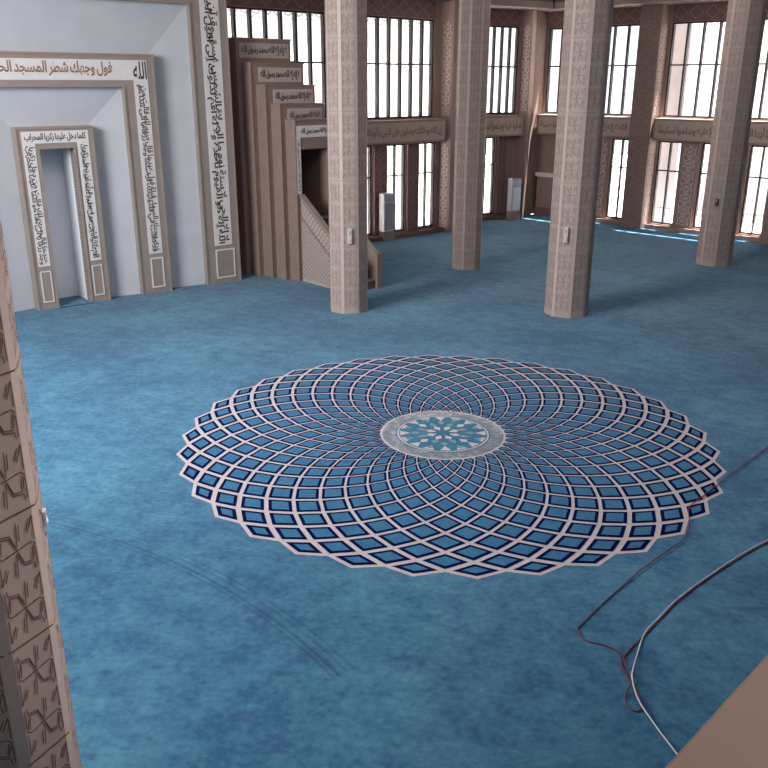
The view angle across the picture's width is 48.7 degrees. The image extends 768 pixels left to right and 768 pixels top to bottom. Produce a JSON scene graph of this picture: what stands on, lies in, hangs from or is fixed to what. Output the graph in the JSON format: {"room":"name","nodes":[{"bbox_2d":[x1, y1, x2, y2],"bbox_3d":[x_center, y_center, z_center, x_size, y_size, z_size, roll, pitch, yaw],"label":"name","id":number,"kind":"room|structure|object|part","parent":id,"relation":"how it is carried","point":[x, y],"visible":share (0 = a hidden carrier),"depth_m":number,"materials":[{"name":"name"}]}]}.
{"room":"mosque","nodes":[
{"label":"mosque","id":0,"kind":"room"},
{"bbox_2d":[0,0,204,311],"bbox_3d":[-7.851,-5.972,17.343,9.160,8.600,2.500,-15,24,-35],"label":"wall","id":1,"kind":"structure","parent":0,"point":[160,30],"depth_m":17.86,"materials":[{"name":"white paint"}]},
{"bbox_2d":[10,125,110,310],"bbox_3d":[-6.660,-3.444,17.630,1.540,3.650,0.282,-15,24,-35],"label":"portal","id":2,"kind":"object","parent":1,"relation":"attached to","point":[27,142],"visible":1,"depth_m":17.44,"materials":[{"name":"beige wood"}]},
{"bbox_3d":[-7.009,-2.023,17.675,0.220,0.660,0.020,-15,24,-35],"label":"panel","id":3,"kind":"part","parent":2,"relation":"part of","materials":[{"name":"beige stone"}]},
{"bbox_3d":[-6.582,-3.797,17.400,1.320,2.670,0.012,-15,24,-35],"label":"inscription plate","id":4,"kind":"part","parent":2,"relation":"part of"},
{"bbox_3d":[-6.158,-2.244,18.301,0.220,0.660,0.020,-15,24,-35],"label":"panel","id":5,"kind":"part","parent":2,"relation":"part of","materials":[{"name":"stone"}]},
{"bbox_2d":[0,51,172,294],"bbox_3d":[-6.658,-4.099,17.397,4.420,5.040,0.282,-15,24,-35],"label":"portal","id":6,"kind":"object","parent":1,"relation":"attached to","point":[134,73],"visible":1,"depth_m":17.90,"materials":[{"name":"beige stone"}]},
{"bbox_3d":[-5.085,-2.512,19.094,0.300,0.680,0.020,-15,24,-35],"label":"panel","id":7,"kind":"part","parent":6,"relation":"part of","materials":[{"name":"brown stone"}]},
{"bbox_2d":[121,0,241,284],"bbox_3d":[-6.655,-5.117,17.036,7.980,7.200,0.282,-15,24,-35],"label":"portal","id":8,"kind":"object","parent":1,"relation":"attached to","point":[207,24],"visible":1,"depth_m":19.06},
{"bbox_3d":[-6.578,-5.385,16.836,7.600,6.060,0.012,-15,24,-35],"label":"inscription plate","id":9,"kind":"part","parent":8,"relation":"part of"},
{"bbox_3d":[-3.741,-2.860,20.083,0.490,0.680,0.020,-15,24,-35],"label":"panel","id":10,"kind":"part","parent":8,"relation":"part of","materials":[{"name":"brown stone"}]},
{"bbox_2d":[226,0,458,237],"bbox_3d":[-1.784,-7.926,22.886,11.000,8.600,0.721,-16,25,-38],"label":"wall","id":11,"kind":"structure","parent":0,"point":[445,15],"depth_m":25.53,"materials":[{"name":"brown wood"}]},
{"bbox_2d":[227,6,325,117],"bbox_3d":[-2.859,-8.260,22.099,3.250,2.750,0.130,-16,25,-38],"label":"window","id":12,"kind":"structure","parent":11,"relation":"in","point":[310,62],"depth_m":22.30,"materials":[{"name":"glass"}]},
{"bbox_2d":[367,146,370,235],"bbox_3d":[-0.703,-5.661,25.016,0.780,2.610,0.100,-16,25,-38],"label":"window","id":13,"kind":"structure","parent":11,"relation":"in","point":[369,147],"depth_m":25.22,"materials":[{"name":"glass"}]},
{"bbox_2d":[387,144,404,231],"bbox_3d":[0.309,-5.953,25.844,0.760,2.610,0.100,-16,25,-38],"label":"window","id":14,"kind":"structure","parent":11,"relation":"in","point":[402,174],"depth_m":25.87,"materials":[{"name":"glass"}]},
{"bbox_2d":[367,15,433,118],"bbox_3d":[0.128,-9.121,24.544,3.460,2.750,0.130,-16,25,-38],"label":"window","id":15,"kind":"structure","parent":11,"relation":"in","point":[388,63],"depth_m":24.85,"materials":[{"name":"glass"}]},
{"bbox_2d":[368,227,442,242],"bbox_3d":[0.425,-4.576,26.106,3.660,0.140,0.300,-16,25,-38],"label":"baseboard","id":16,"kind":"structure","parent":11,"relation":"attached to","point":[432,230],"depth_m":26.31,"materials":[{"name":"brown wood"}]},
{"bbox_2d":[367,118,446,145],"bbox_3d":[0.412,-7.432,25.003,3.680,0.660,0.360,-16,25,-38],"label":"inscription band","id":17,"kind":"object","parent":11,"relation":"attached to","point":[379,132],"visible":0.8,"depth_m":24.98,"materials":[{"name":"brown wood"}]},
{"bbox_3d":[0.521,-7.389,24.885,3.360,0.400,0.012,-16,25,-38],"label":"panel","id":18,"kind":"part","parent":17,"relation":"part of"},
{"bbox_2d":[418,142,434,227],"bbox_3d":[1.276,-6.232,26.635,0.720,2.610,0.100,-16,25,-38],"label":"window","id":19,"kind":"structure","parent":11,"relation":"in","point":[424,172],"depth_m":26.70,"materials":[{"name":"glass"}]},
{"bbox_2d":[427,0,458,1],"bbox_3d":[-1.502,-11.026,21.530,11.100,1.850,1.000,-16,25,-38],"label":"trim","id":20,"kind":"structure","parent":11,"relation":"attached to","point":[427,0],"depth_m":24.70,"materials":[{"name":"brown wood"}]},
{"bbox_2d":[14,214,767,767],"bbox_3d":[0.712,-0.007,13.462,25.792,0.001,37.375,0,20,0],"label":"floor","id":21,"kind":"structure","parent":0,"point":[191,639],"depth_m":8.24,"materials":[{"name":"blue carpet"}]},
{"bbox_2d":[0,220,80,767],"bbox_3d":[-2.297,-1.197,3.949,0.801,8.600,0.801,10,22,25],"label":"column","id":22,"kind":"structure","parent":21,"relation":"on","point":[38,729],"depth_m":4.62,"materials":[{"name":"stone"}]},
{"bbox_2d":[42,508,47,525],"bbox_3d":[-1.932,0.758,4.840,0.022,0.090,0.060,-6,21,-17],"label":"wall box","id":23,"kind":"object","parent":22,"relation":"attached to","point":[44,512],"visible":1,"depth_m":4.82,"materials":[{"name":"white plastic"}]},
{"bbox_2d":[59,296,93,307],"bbox_3d":[-6.769,-1.776,18.366,0.720,0.012,0.740,-15,24,-35],"label":"floor","id":24,"kind":"structure","parent":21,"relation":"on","point":[75,301],"depth_m":18.32,"materials":[{"name":"blue carpet"}]},
{"bbox_2d":[228,37,381,289],"bbox_3d":[-1.784,-5.118,19.672,1.690,5.460,3.700,-17,26,-39],"label":"pulpit","id":25,"kind":"object","parent":21,"relation":"on","point":[280,130],"visible":0.92,"depth_m":19.88,"materials":[{"name":"brown wood"}]},
{"bbox_3d":[-2.797,-7.790,19.837,1.380,0.320,0.014,-17,26,-39],"label":"inscription plate","id":26,"kind":"part","parent":25,"relation":"part of","materials":[{"name":"beige stone"}]},
{"bbox_3d":[-2.425,-7.231,19.850,1.220,0.320,0.014,-17,26,-39],"label":"inscription plate","id":27,"kind":"part","parent":25,"relation":"part of","materials":[{"name":"beige stone"}]},
{"bbox_3d":[-2.113,-6.701,19.795,1.140,0.320,0.014,-17,26,-39],"label":"inscription plate","id":28,"kind":"part","parent":25,"relation":"part of","materials":[{"name":"beige stone"}]},
{"bbox_3d":[-1.826,-6.230,19.694,0.990,0.320,0.014,-17,26,-39],"label":"inscription plate","id":29,"kind":"part","parent":25,"relation":"part of","materials":[{"name":"beige stone"}]},
{"bbox_3d":[-1.593,-5.224,19.734,1.080,1.520,0.014,-17,26,-39],"label":"inscription plate","id":30,"kind":"part","parent":25,"relation":"part of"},
{"bbox_3d":[-1.353,-3.355,19.457,0.104,1.716,1.660,-17,26,-39],"label":"balustrade","id":31,"kind":"part","parent":25,"relation":"part of","materials":[{"name":"brown wood"}]},
{"bbox_3d":[-1.342,-3.356,19.446,0.140,1.786,1.690,-17,26,-39],"label":"handrail","id":32,"kind":"part","parent":25,"relation":"part of","materials":[{"name":"brown wood"}]},
{"bbox_3d":[-1.355,-2.986,19.588,0.104,1.500,1.678,-17,26,-39],"label":"panel","id":33,"kind":"part","parent":25,"relation":"part of","materials":[{"name":"brown wood"}]},
{"bbox_3d":[-0.741,-3.538,19.976,0.104,1.716,1.660,-17,26,-39],"label":"balustrade","id":34,"kind":"part","parent":25,"relation":"part of","materials":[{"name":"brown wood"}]},
{"bbox_3d":[-0.732,-3.539,19.963,0.140,1.786,1.690,-17,26,-39],"label":"handrail","id":35,"kind":"part","parent":25,"relation":"part of","materials":[{"name":"brown wood"}]},
{"bbox_3d":[-0.146,-2.621,19.594,0.160,0.814,0.150,-17,26,-39],"label":"newel post","id":36,"kind":"part","parent":25,"relation":"part of","materials":[{"name":"brown wood"}]},
{"bbox_2d":[324,0,367,313],"bbox_3d":[-0.726,-5.627,16.424,0.803,8.600,0.803,0,20,0],"label":"column","id":37,"kind":"structure","parent":21,"relation":"on","point":[345,20],"depth_m":16.48,"materials":[{"name":"stone"}]},
{"bbox_2d":[347,229,351,243],"bbox_3d":[-0.681,-2.943,16.934,0.090,0.310,0.075,-2,20,-7],"label":"wall box","id":38,"kind":"object","parent":37,"relation":"attached to","point":[349,231],"visible":1,"depth_m":16.91,"materials":[{"name":"white plastic"}]},
{"bbox_3d":[-0.682,-2.945,16.941,0.090,0.310,0.060,-2,20,-7],"label":"casing","id":39,"kind":"part","parent":38,"relation":"part of","materials":[{"name":"white plastic"}]},
{"bbox_2d":[378,192,394,240],"bbox_3d":[0.076,-5.020,25.472,0.400,1.400,0.300,-16,25,-38],"label":"cabinet","id":40,"kind":"object","parent":21,"relation":"on","point":[386,200],"visible":1,"depth_m":25.35,"materials":[{"name":"white metal"}]},
{"bbox_2d":[385,195,391,201],"bbox_3d":[0.167,-5.511,25.187,0.340,0.195,0.015,-16,25,-38],"label":"grille","id":41,"kind":"object","parent":40,"relation":"attached to","point":[388,198],"depth_m":25.15,"materials":[{"name":"grey metal"}]},
{"bbox_3d":[0.167,-5.008,25.364,0.340,0.790,0.020,-16,25,-38],"label":"panel","id":42,"kind":"part","parent":40,"relation":"part of","materials":[{"name":"grey metal"}]},
{"bbox_2d":[176,355,726,578],"bbox_3d":[0.837,0.671,11.516,7.137,0.020,7.137,0,20,0],"label":"medallion","id":43,"kind":"object","parent":21,"relation":"on","point":[472,467],"visible":1,"depth_m":10.56,"materials":[{"name":"blue carpet"}]},
{"bbox_2d":[451,0,490,269],"bbox_3d":[2.118,-7.060,20.476,0.734,8.600,0.734,0,20,0],"label":"column","id":44,"kind":"structure","parent":21,"relation":"on","point":[474,15],"depth_m":20.51,"materials":[{"name":"stone"}]},
{"bbox_2d":[506,178,521,219],"bbox_3d":[4.521,-6.447,29.518,0.400,1.400,0.300,-11,22,-28],"label":"cabinet","id":45,"kind":"object","parent":21,"relation":"on","point":[514,184],"visible":1,"depth_m":29.39,"materials":[{"name":"grey metal"}]},
{"bbox_3d":[4.591,-6.430,29.396,0.340,0.790,0.020,-11,22,-28],"label":"panel","id":46,"kind":"part","parent":45,"relation":"part of","materials":[{"name":"grey metal"}]},
{"bbox_2d":[515,9,547,217],"bbox_3d":[5.086,-10.171,29.251,0.546,8.600,1.744,12,23,29],"label":"pier","id":47,"kind":"object","parent":21,"relation":"on","point":[535,22],"visible":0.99,"depth_m":29.17,"materials":[{"name":"brown wood"}]},
{"bbox_2d":[544,0,613,317],"bbox_3d":[3.784,-5.529,16.180,0.850,8.600,0.850,9,21,24],"label":"column","id":48,"kind":"structure","parent":21,"relation":"on","point":[587,27],"depth_m":16.23,"materials":[{"name":"stone"}]},
{"bbox_2d":[563,227,568,242],"bbox_3d":[3.576,-2.922,16.668,0.090,0.310,0.075,9,22,24],"label":"wall box","id":49,"kind":"object","parent":48,"relation":"attached to","point":[566,229],"visible":1,"depth_m":16.64,"materials":[{"name":"white plastic"}]},
{"bbox_2d":[576,446,767,711],"bbox_3d":[4.103,1.557,9.035,1.749,0.029,7.029,18,26,41],"label":"cable","id":50,"kind":"object","parent":21,"relation":"on","point":[767,446],"visible":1,"depth_m":7.82,"materials":[{"name":"black rubber"}]},
{"bbox_2d":[631,540,767,753],"bbox_3d":[3.927,1.813,8.276,1.297,0.050,6.756,16,25,37],"label":"cable","id":51,"kind":"object","parent":21,"relation":"on","point":[674,750],"visible":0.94,"depth_m":7.31,"materials":[{"name":"grey rubber"}]},
{"bbox_2d":[695,0,767,266],"bbox_3d":[8.729,-7.244,21.041,0.867,8.600,0.867,0,20,0],"label":"column","id":52,"kind":"structure","parent":21,"relation":"on","point":[745,19],"depth_m":21.04,"materials":[{"name":"stone"}]},
{"bbox_2d":[482,9,523,216],"bbox_3d":[3.777,-9.807,28.218,2.950,8.600,0.720,-11,22,-28],"label":"wall","id":53,"kind":"structure","parent":0,"point":[505,146],"depth_m":29.21,"materials":[{"name":"brown wood"}]},
{"bbox_2d":[482,137,494,214],"bbox_3d":[3.439,-7.152,29.241,0.750,2.610,0.100,-11,22,-28],"label":"window","id":54,"kind":"structure","parent":53,"relation":"in","point":[493,138],"depth_m":29.31,"materials":[{"name":"glass"}]},
{"bbox_2d":[482,215,505,220],"bbox_3d":[3.793,-5.823,29.638,2.000,0.140,0.300,-11,22,-28],"label":"baseboard","id":55,"kind":"structure","parent":53,"relation":"attached to","point":[496,217],"depth_m":29.50,"materials":[{"name":"brown wood"}]},
{"bbox_2d":[486,25,518,113],"bbox_3d":[3.611,-10.406,28.185,1.930,2.750,0.130,-11,22,-28],"label":"window","id":56,"kind":"structure","parent":53,"relation":"in","point":[492,66],"depth_m":28.37,"materials":[{"name":"glass"}]},
{"bbox_2d":[485,115,524,136],"bbox_3d":[3.791,-8.685,28.554,2.080,0.660,0.360,-11,22,-28],"label":"inscription band","id":57,"kind":"object","parent":53,"relation":"attached to","point":[496,125],"visible":0.78,"depth_m":28.52,"materials":[{"name":"brown wood"}]},
{"bbox_3d":[3.874,-8.637,28.418,1.760,0.400,0.012,-11,22,-28],"label":"panel","id":58,"kind":"part","parent":57,"relation":"part of","materials":[{"name":"brown wood"}]},
{"bbox_2d":[491,0,552,9],"bbox_3d":[3.900,-12.870,26.758,3.000,1.850,1.000,-11,22,-28],"label":"trim","id":59,"kind":"structure","parent":53,"relation":"attached to","point":[495,4],"depth_m":26.93,"materials":[{"name":"brown wood"}]},
{"bbox_2d":[538,1,767,244],"bbox_3d":[9.422,-8.976,25.920,11.200,8.600,0.720,18,26,41],"label":"wall","id":60,"kind":"structure","parent":0,"point":[691,152],"depth_m":26.84,"materials":[{"name":"brown wood"}]},
{"bbox_2d":[534,171,552,216],"bbox_3d":[5.842,-6.778,30.308,0.940,1.500,0.360,18,26,41],"label":"trim","id":61,"kind":"structure","parent":60,"relation":"attached to","point":[544,179],"depth_m":30.28,"materials":[{"name":"brown wood"}]},
{"bbox_2d":[536,114,630,138],"bbox_3d":[6.772,-8.710,28.644,3.650,0.660,0.360,18,26,41],"label":"inscription band","id":62,"kind":"object","parent":60,"relation":"attached to","point":[614,126],"visible":0.46,"depth_m":27.92,"materials":[{"name":"brown wood"}]},
{"bbox_3d":[6.656,-8.670,28.531,3.330,0.400,0.012,18,26,41],"label":"panel","id":63,"kind":"part","parent":62,"relation":"part of","materials":[{"name":"brown wood"}]},
{"bbox_2d":[545,24,639,115],"bbox_3d":[6.942,-10.435,28.289,3.450,2.750,0.130,18,26,41],"label":"window","id":64,"kind":"structure","parent":60,"relation":"in","point":[612,65],"depth_m":27.89,"materials":[{"name":"glass"}]},
{"bbox_2d":[595,218,620,224],"bbox_3d":[7.554,-5.592,29.015,1.550,0.140,0.300,18,26,41],"label":"baseboard","id":65,"kind":"structure","parent":60,"relation":"attached to","point":[600,220],"depth_m":28.78,"materials":[{"name":"brown wood"}]},
{"bbox_2d":[606,138,628,218],"bbox_3d":[7.929,-6.888,28.527,0.760,2.610,0.100,18,26,41],"label":"window","id":66,"kind":"structure","parent":60,"relation":"in","point":[620,167],"depth_m":28.60,"materials":[{"name":"glass"}]},
{"bbox_2d":[538,0,728,11],"bbox_3d":[9.287,-12.035,24.447,10.900,1.850,1.000,18,26,41],"label":"trim","id":67,"kind":"structure","parent":60,"relation":"attached to","point":[558,5],"depth_m":25.77,"materials":[{"name":"brown wood"}]},
{"bbox_2d":[620,6,662,228],"bbox_3d":[8.144,-8.327,26.919,0.720,6.700,0.012,18,26,41],"label":"trim","id":68,"kind":"structure","parent":60,"relation":"attached to","point":[635,82],"depth_m":26.84,"materials":[{"name":"brown wood"}]},
{"bbox_2d":[650,141,681,224],"bbox_3d":[9.144,-6.491,27.421,0.800,2.610,0.100,18,26,41],"label":"window","id":69,"kind":"structure","parent":60,"relation":"in","point":[668,170],"depth_m":27.46,"materials":[{"name":"glass"}]},
{"bbox_2d":[693,143,709,227],"bbox_3d":[10.171,-6.156,26.485,0.740,2.610,0.100,18,26,41],"label":"window","id":70,"kind":"structure","parent":60,"relation":"in","point":[704,144],"depth_m":26.67,"materials":[{"name":"glass"}]},
{"bbox_2d":[644,224,759,241],"bbox_3d":[10.030,-4.784,26.760,3.820,0.140,0.300,18,26,41],"label":"baseboard","id":71,"kind":"structure","parent":60,"relation":"attached to","point":[648,226],"depth_m":27.00,"materials":[{"name":"brown wood"}]},
{"bbox_2d":[652,118,767,145],"bbox_3d":[10.003,-7.655,25.701,3.820,0.660,0.360,18,26,41],"label":"inscription band","id":72,"kind":"object","parent":60,"relation":"attached to","point":[666,129],"visible":0.71,"depth_m":25.98,"materials":[{"name":"brown wood"}]},
{"bbox_3d":[9.887,-7.616,25.589,3.500,0.400,0.012,18,26,41],"label":"panel","id":73,"kind":"part","parent":72,"relation":"part of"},
{"bbox_2d":[663,18,767,119],"bbox_3d":[10.158,-9.386,25.360,3.500,2.750,0.131,18,26,41],"label":"window","id":74,"kind":"structure","parent":60,"relation":"in","point":[684,64],"depth_m":25.85,"materials":[{"name":"glass"}]},
{"bbox_2d":[739,145,767,235],"bbox_3d":[11.246,-5.806,25.507,0.750,2.610,0.100,18,26,41],"label":"window","id":75,"kind":"structure","parent":60,"relation":"in","point":[760,177],"depth_m":25.58,"materials":[{"name":"glass"}]},
{"bbox_3d":[2.163,1.954,0.564,5.400,0.250,4.000,-18,27,-42],"label":"floor","id":76,"kind":"structure","parent":0,"visible":0},
{"bbox_2d":[665,655,767,767],"bbox_3d":[0.795,0.903,1.646,5.400,1.000,0.135,-18,27,-42],"label":"parapet","id":77,"kind":"object","parent":76,"relation":"on","point":[735,735],"depth_m":1.24,"materials":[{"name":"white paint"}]},
{"label":"outside","id":78,"kind":"structure","parent":0,"visible":0},
{"bbox_2d":[367,154,762,233],"bbox_3d":[5.006,-2.332,20.392,90.000,0.001,80.000,0,20,0],"label":"ground","id":79,"kind":"structure","parent":78,"point":[747,222],"depth_m":33.97,"materials":[{"name":"white"}]},
{"bbox_2d":[227,9,430,209],"bbox_3d":[-5.466,-8.746,27.256,22.018,7.400,0.421,-16,25,-38],"label":"wall","id":80,"kind":"structure","parent":79,"relation":"on","point":[241,18],"depth_m":31.16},
{"bbox_2d":[548,29,561,111],"bbox_3d":[6.111,-10.149,31.137,0.980,7.500,0.550,18,26,41],"label":"trim","id":81,"kind":"structure","parent":79,"relation":"on","point":[556,44],"depth_m":30.42,"materials":[{"name":"white"}]},
{"bbox_2d":[653,23,698,222],"bbox_3d":[9.561,-9.024,27.996,0.980,7.500,0.550,18,26,41],"label":"trim","id":82,"kind":"structure","parent":79,"relation":"on","point":[681,29],"depth_m":27.70,"materials":[{"name":"white glass"}]},
{"bbox_2d":[689,20,767,215],"bbox_3d":[16.698,-8.822,27.702,15.012,7.350,0.420,18,26,41],"label":"wall","id":83,"kind":"structure","parent":79,"relation":"on","point":[712,30],"depth_m":31.23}
]}

